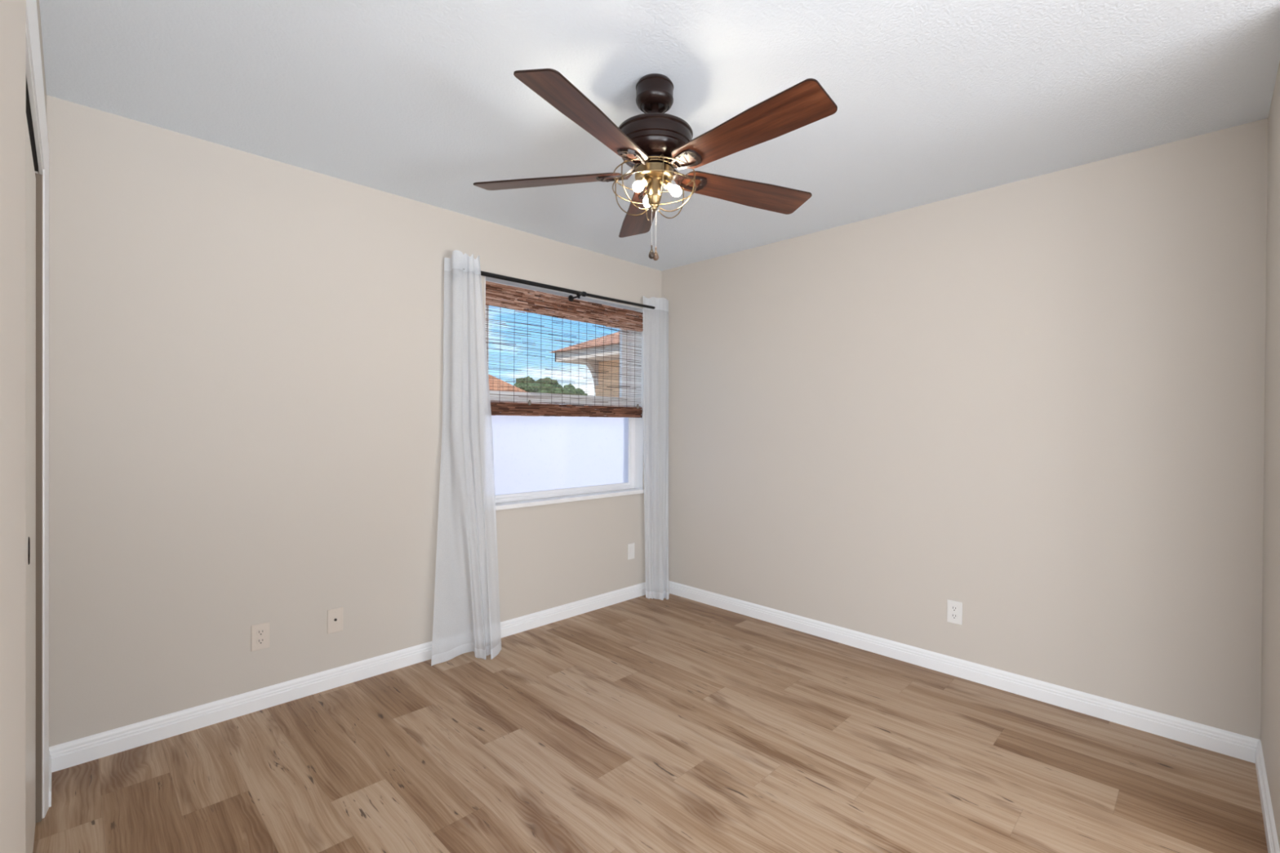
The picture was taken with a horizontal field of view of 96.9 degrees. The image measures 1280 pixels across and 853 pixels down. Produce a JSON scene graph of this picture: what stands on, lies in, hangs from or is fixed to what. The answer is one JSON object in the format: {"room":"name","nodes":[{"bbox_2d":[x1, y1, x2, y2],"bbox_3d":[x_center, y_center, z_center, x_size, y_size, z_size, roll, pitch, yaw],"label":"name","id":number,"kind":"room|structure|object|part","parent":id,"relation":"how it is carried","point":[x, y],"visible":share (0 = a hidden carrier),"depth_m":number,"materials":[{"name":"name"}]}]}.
{"room":"empty bedroom","nodes":[
{"label":"empty bedroom","id":0,"kind":"room"},
{"bbox_2d":[0,0,46,852],"bbox_3d":[-1.351,0.040,1.189,2.320,2.440,0.144,1,0,45],"label":"wall","id":1,"kind":"structure","parent":0,"point":[13,24],"depth_m":0.56,"materials":[{"name":"beige paint"}]},
{"bbox_2d":[25,116,35,852],"bbox_3d":[-1.360,0.241,1.223,1.518,2.013,0.036,1,0,45],"label":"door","id":2,"kind":"structure","parent":1,"relation":"in","point":[30,696],"depth_m":1.55,"materials":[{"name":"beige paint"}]},
{"bbox_3d":[-1.583,0.322,1.470,0.028,0.073,0.002,1,0,45],"label":"finger pull","id":3,"kind":"part","parent":2,"relation":"part of","materials":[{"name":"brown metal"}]},
{"bbox_2d":[26,77,38,171],"bbox_3d":[-1.382,-0.802,1.198,1.547,0.015,0.108,1,0,45],"label":"trim","id":4,"kind":"structure","parent":1,"relation":"attached to","point":[28,115],"depth_m":1.53,"materials":[{"name":"black metal"}]},
{"bbox_2d":[26,0,48,817],"bbox_3d":[-1.369,0.178,1.278,1.626,2.162,0.020,1,0,45],"label":"trim","id":5,"kind":"structure","parent":1,"relation":"attached to","point":[38,116],"depth_m":1.81,"materials":[{"name":"white paint"}]},
{"bbox_2d":[35,173,42,822],"bbox_3d":[-1.940,0.229,1.760,0.015,2.048,0.116,1,0,45],"label":"door","id":6,"kind":"structure","parent":1,"relation":"attached to","point":[38,177],"depth_m":1.79,"materials":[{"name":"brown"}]},
{"bbox_2d":[48,751,51,807],"bbox_3d":[-2.042,1.206,1.959,0.272,0.090,0.018,1,0,45],"label":"baseboard","id":7,"kind":"structure","parent":1,"relation":"attached to","point":[50,758],"depth_m":1.91,"materials":[{"name":"white paint"}]},
{"bbox_2d":[46,95,662,746],"bbox_3d":[-1.308,0.030,3.015,0.200,2.440,4.350,1,0,45],"label":"wall","id":8,"kind":"structure","parent":0,"point":[246,349],"depth_m":2.47,"materials":[{"name":"beige paint"}]},
{"bbox_2d":[251,622,270,651],"bbox_3d":[-1.677,0.929,2.508,0.009,0.115,0.070,1,0,45],"label":"wall outlet","id":9,"kind":"object","parent":8,"relation":"attached to","point":[260,633],"visible":1,"depth_m":2.50,"materials":[{"name":"beige plastic"}]},
{"bbox_2d":[256,637,265,644],"bbox_3d":[-1.675,0.948,2.506,0.003,0.025,0.033,1,0,45],"label":"receptacle","id":10,"kind":"object","parent":9,"relation":"attached to","point":[260,641],"depth_m":2.50,"materials":[{"name":"beige plastic"}]},
{"bbox_2d":[256,628,265,635],"bbox_3d":[-1.675,0.909,2.506,0.003,0.025,0.033,1,0,45],"label":"receptacle","id":11,"kind":"object","parent":9,"relation":"attached to","point":[260,632],"depth_m":2.50,"materials":[{"name":"beige plastic"}]},
{"bbox_2d":[327,606,342,634],"bbox_3d":[-1.461,0.931,2.721,0.014,0.115,0.070,1,0,45],"label":"outlet","id":12,"kind":"object","parent":8,"relation":"attached to","point":[335,616],"visible":1,"depth_m":2.72,"materials":[{"name":"beige plastic"}]},
{"bbox_2d":[48,582,645,772],"bbox_3d":[-0.992,1.206,3.194,0.014,0.090,3.250,1,0,45],"label":"baseboard","id":13,"kind":"structure","parent":8,"relation":"attached to","point":[87,748],"depth_m":2.53,"materials":[{"name":"white paint"}]},
{"bbox_2d":[462,268,654,309],"bbox_3d":[-0.423,-0.846,3.675,0.104,0.070,1.707,1,0,45],"label":"curtain rod","id":14,"kind":"object","parent":8,"relation":"attached to","point":[571,298],"visible":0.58,"depth_m":3.55,"materials":[{"name":"black metal"}]},
{"bbox_2d":[431,249,501,666],"bbox_3d":[-0.931,0.153,3.079,0.364,2.186,0.187,0,0,-18],"label":"sheer curtain","id":15,"kind":"object","parent":14,"relation":"hanging from","point":[467,615],"visible":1,"depth_m":3.08,"materials":[{"name":"white fabric"}]},
{"bbox_2d":[643,296,669,599],"bbox_3d":[0.153,0.149,4.161,0.195,2.195,0.238,1,0,45],"label":"sheer curtain","id":16,"kind":"object","parent":14,"relation":"hanging from","point":[655,322],"visible":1,"depth_m":4.15,"materials":[{"name":"white fabric"}]},
{"bbox_2d":[484,276,644,511],"bbox_3d":[-0.488,-0.191,3.794,0.187,1.366,1.318,1,0,45],"label":"window","id":17,"kind":"structure","parent":8,"relation":"in","point":[539,460],"depth_m":3.83,"materials":[{"name":"white glass"}]},
{"bbox_3d":[-0.528,-0.504,3.834,0.027,0.649,1.220,1,0,45],"label":"sash","id":18,"kind":"part","parent":17,"relation":"part of","materials":[{"name":"glass"}]},
{"bbox_3d":[-0.509,0.131,3.815,0.002,0.577,1.196,1,0,45],"label":"frosted pane","id":19,"kind":"part","parent":17,"relation":"part of","materials":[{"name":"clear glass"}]},
{"bbox_3d":[-0.508,0.114,3.814,0.028,0.650,1.220,1,0,45],"label":"sash","id":20,"kind":"part","parent":17,"relation":"part of","materials":[{"name":"white plastic"}]},
{"bbox_2d":[484,280,643,417],"bbox_3d":[-0.436,-0.454,3.742,0.049,0.779,1.296,1,0,45],"label":"bamboo shade","id":21,"kind":"object","parent":17,"relation":"attached to","point":[496,294],"visible":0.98,"depth_m":3.67,"materials":[{"name":"brown wood"}]},
{"bbox_3d":[-0.467,0.478,3.773,0.117,0.028,1.318,1,0,45],"label":"sill","id":22,"kind":"part","parent":17,"relation":"part of","materials":[{"name":"white stone"}]},
{"bbox_2d":[627,542,634,559],"bbox_3d":[-0.063,0.907,4.125,0.009,0.115,0.066,1,0,45],"label":"wall plate","id":23,"kind":"object","parent":8,"relation":"attached to","point":[630,546],"visible":1,"depth_m":4.12,"materials":[{"name":"white plastic"}]},
{"bbox_2d":[32,593,1267,852],"bbox_3d":[-0.104,1.276,-0.435,6.800,0.001,7.400,1,0,45],"label":"floor","id":24,"kind":"structure","parent":0,"point":[677,724],"depth_m":2.10,"materials":[{"name":"brown wood"}]},
{"bbox_2d":[39,0,1279,271],"bbox_3d":[0.011,-1.213,-0.420,6.900,0.100,7.350,1,0,45],"label":"ceiling","id":25,"kind":"structure","parent":0,"point":[423,101],"depth_m":1.95,"materials":[{"name":"white paint"}]},
{"bbox_2d":[473,68,837,260],"bbox_3d":[0.073,-0.872,1.915,1.210,0.606,1.256,1,0,45],"label":"ceiling fan","id":26,"kind":"object","parent":25,"relation":"hanging from","point":[654,143],"visible":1,"depth_m":1.83,"materials":[{"name":"brown wood"}]},
{"bbox_3d":[-0.321,-0.872,2.019,0.534,0.006,0.143,0,14,11],"label":"blade","id":27,"kind":"part","parent":26,"relation":"part of","materials":[{"name":"brown wood"}]},
{"bbox_3d":[-0.134,-0.869,1.617,0.143,0.006,0.534,16,8,28],"label":"blade","id":28,"kind":"part","parent":26,"relation":"part of","materials":[{"name":"brown wood"}]},
{"bbox_3d":[0.003,-0.872,2.321,0.143,0.006,0.534,-13,2,-7],"label":"blade","id":29,"kind":"part","parent":26,"relation":"part of","materials":[{"name":"brown wood"}]},
{"bbox_2d":[632,176,651,192],"bbox_3d":[0.008,-0.816,1.907,0.035,0.067,0.078,1,0,45],"label":"bulb","id":30,"kind":"object","parent":26,"relation":"attached to","point":[645,181],"depth_m":1.90,"materials":[{"name":"white glass"}]},
{"bbox_2d":[643,190,649,207],"bbox_3d":[0.035,-0.816,2.003,0.071,0.067,0.054,1,0,45],"label":"bulb","id":31,"kind":"object","parent":26,"relation":"attached to","point":[646,201],"depth_m":2.01,"materials":[{"name":"white glass"}]},
{"bbox_3d":[0.040,-0.681,1.928,0.002,0.133,0.002,1,0,45],"label":"pull chain","id":32,"kind":"part","parent":26,"relation":"part of","materials":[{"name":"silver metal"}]},
{"bbox_3d":[0.048,-0.791,1.947,0.050,0.102,0.050,1,0,45],"label":"stem","id":33,"kind":"part","parent":26,"relation":"part of","materials":[{"name":"gold metal"}]},
{"bbox_3d":[0.055,-0.680,1.958,0.002,0.124,0.002,1,0,45],"label":"pull chain","id":34,"kind":"part","parent":26,"relation":"part of","materials":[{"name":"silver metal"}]},
{"bbox_2d":[659,178,681,196],"bbox_3d":[0.104,-0.815,1.933,0.071,0.067,0.054,1,0,45],"label":"bulb","id":35,"kind":"object","parent":26,"relation":"attached to","point":[675,190],"depth_m":1.92,"materials":[{"name":"white glass"}]},
{"bbox_3d":[0.391,-0.869,2.106,0.534,0.006,0.143,0,-13,-25],"label":"blade","id":36,"kind":"part","parent":26,"relation":"part of","materials":[{"name":"brown wood"}]},
{"bbox_3d":[0.305,-0.867,1.671,0.143,0.006,0.534,18,-12,-42],"label":"blade","id":37,"kind":"part","parent":26,"relation":"part of","materials":[{"name":"brown wood"}]},
{"bbox_2d":[661,118,1268,739],"bbox_3d":[2.564,0.059,2.082,6.600,2.440,0.200,1,0,45],"label":"wall","id":38,"kind":"structure","parent":0,"point":[1035,406],"depth_m":2.72,"materials":[{"name":"beige paint"}]},
{"bbox_2d":[946,599,962,625],"bbox_3d":[1.604,0.947,2.892,0.070,0.115,0.009,1,0,45],"label":"wall outlet","id":39,"kind":"object","parent":38,"relation":"attached to","point":[954,608],"visible":1,"depth_m":2.89,"materials":[{"name":"white plastic"}]},
{"bbox_2d":[951,613,958,618],"bbox_3d":[1.602,0.966,2.890,0.033,0.025,0.003,1,0,45],"label":"receptacle","id":40,"kind":"object","parent":39,"relation":"attached to","point":[953,615],"depth_m":2.89,"materials":[{"name":"white plastic"}]},
{"bbox_2d":[951,605,958,611],"bbox_3d":[1.602,0.927,2.890,0.033,0.025,0.003,1,0,45],"label":"receptacle","id":41,"kind":"object","parent":39,"relation":"attached to","point":[953,608],"depth_m":2.89,"materials":[{"name":"white plastic"}]},
{"bbox_2d":[668,580,1259,763],"bbox_3d":[1.247,1.220,3.245,3.111,0.090,0.014,1,0,45],"label":"baseboard","id":42,"kind":"structure","parent":38,"relation":"attached to","point":[1228,743],"depth_m":2.71,"materials":[{"name":"white paint"}]},
{"bbox_2d":[1260,61,1279,848],"bbox_3d":[2.106,0.058,1.805,0.120,2.440,0.840,1,0,45],"label":"wall","id":43,"kind":"structure","parent":0,"point":[1270,659],"depth_m":1.89,"materials":[{"name":"beige paint"}]},
{"bbox_2d":[1255,739,1279,852],"bbox_3d":[2.051,1.232,1.859,0.014,0.090,0.840,1,0,45],"label":"baseboard","id":44,"kind":"structure","parent":43,"relation":"attached to","point":[1272,840],"depth_m":1.82,"materials":[{"name":"white paint"}]},
{"label":"outside","id":45,"kind":"structure","parent":0,"visible":0},
{"bbox_3d":[-28.232,1.125,39.753,89.800,0.120,130.000,1,0,45],"label":"ground","id":46,"kind":"structure","parent":45,"visible":0},
{"bbox_2d":[488,373,527,392],"bbox_3d":[-7.477,-0.652,20.456,9.150,3.900,6.000,0,0,-13],"label":"house","id":47,"kind":"structure","parent":46,"relation":"on","point":[497,381],"depth_m":18.07,"materials":[{"name":"orange tile"}]},
{"bbox_2d":[514,375,537,392],"bbox_3d":[-7.314,-1.030,37.166,3.158,4.493,2.848,1,0,45],"label":"tree","id":48,"kind":"object","parent":46,"relation":"on","point":[522,385],"visible":0.18,"depth_m":36.02,"materials":[{"name":"green plant"}]},
{"bbox_2d":[533,377,582,395],"bbox_3d":[-4.882,-0.789,32.966,2.473,4.086,2.833,1,0,45],"label":"tree","id":49,"kind":"object","parent":46,"relation":"on","point":[557,385],"visible":0.23,"depth_m":32.20,"materials":[{"name":"green plant"}]},
{"bbox_2d":[577,387,587,395],"bbox_3d":[-4.394,-0.701,39.169,2.684,3.850,2.859,1,0,45],"label":"tree","id":50,"kind":"object","parent":46,"relation":"on","point":[580,389],"visible":0.02,"depth_m":38.53,"materials":[{"name":"green plant"}]},
{"bbox_2d":[550,331,619,397],"bbox_3d":[1.560,-0.186,9.246,3.550,3.200,4.880,1,0,45],"label":"house","id":51,"kind":"structure","parent":46,"relation":"on","point":[601,392],"depth_m":8.51,"materials":[{"name":"paint"}]}
]}

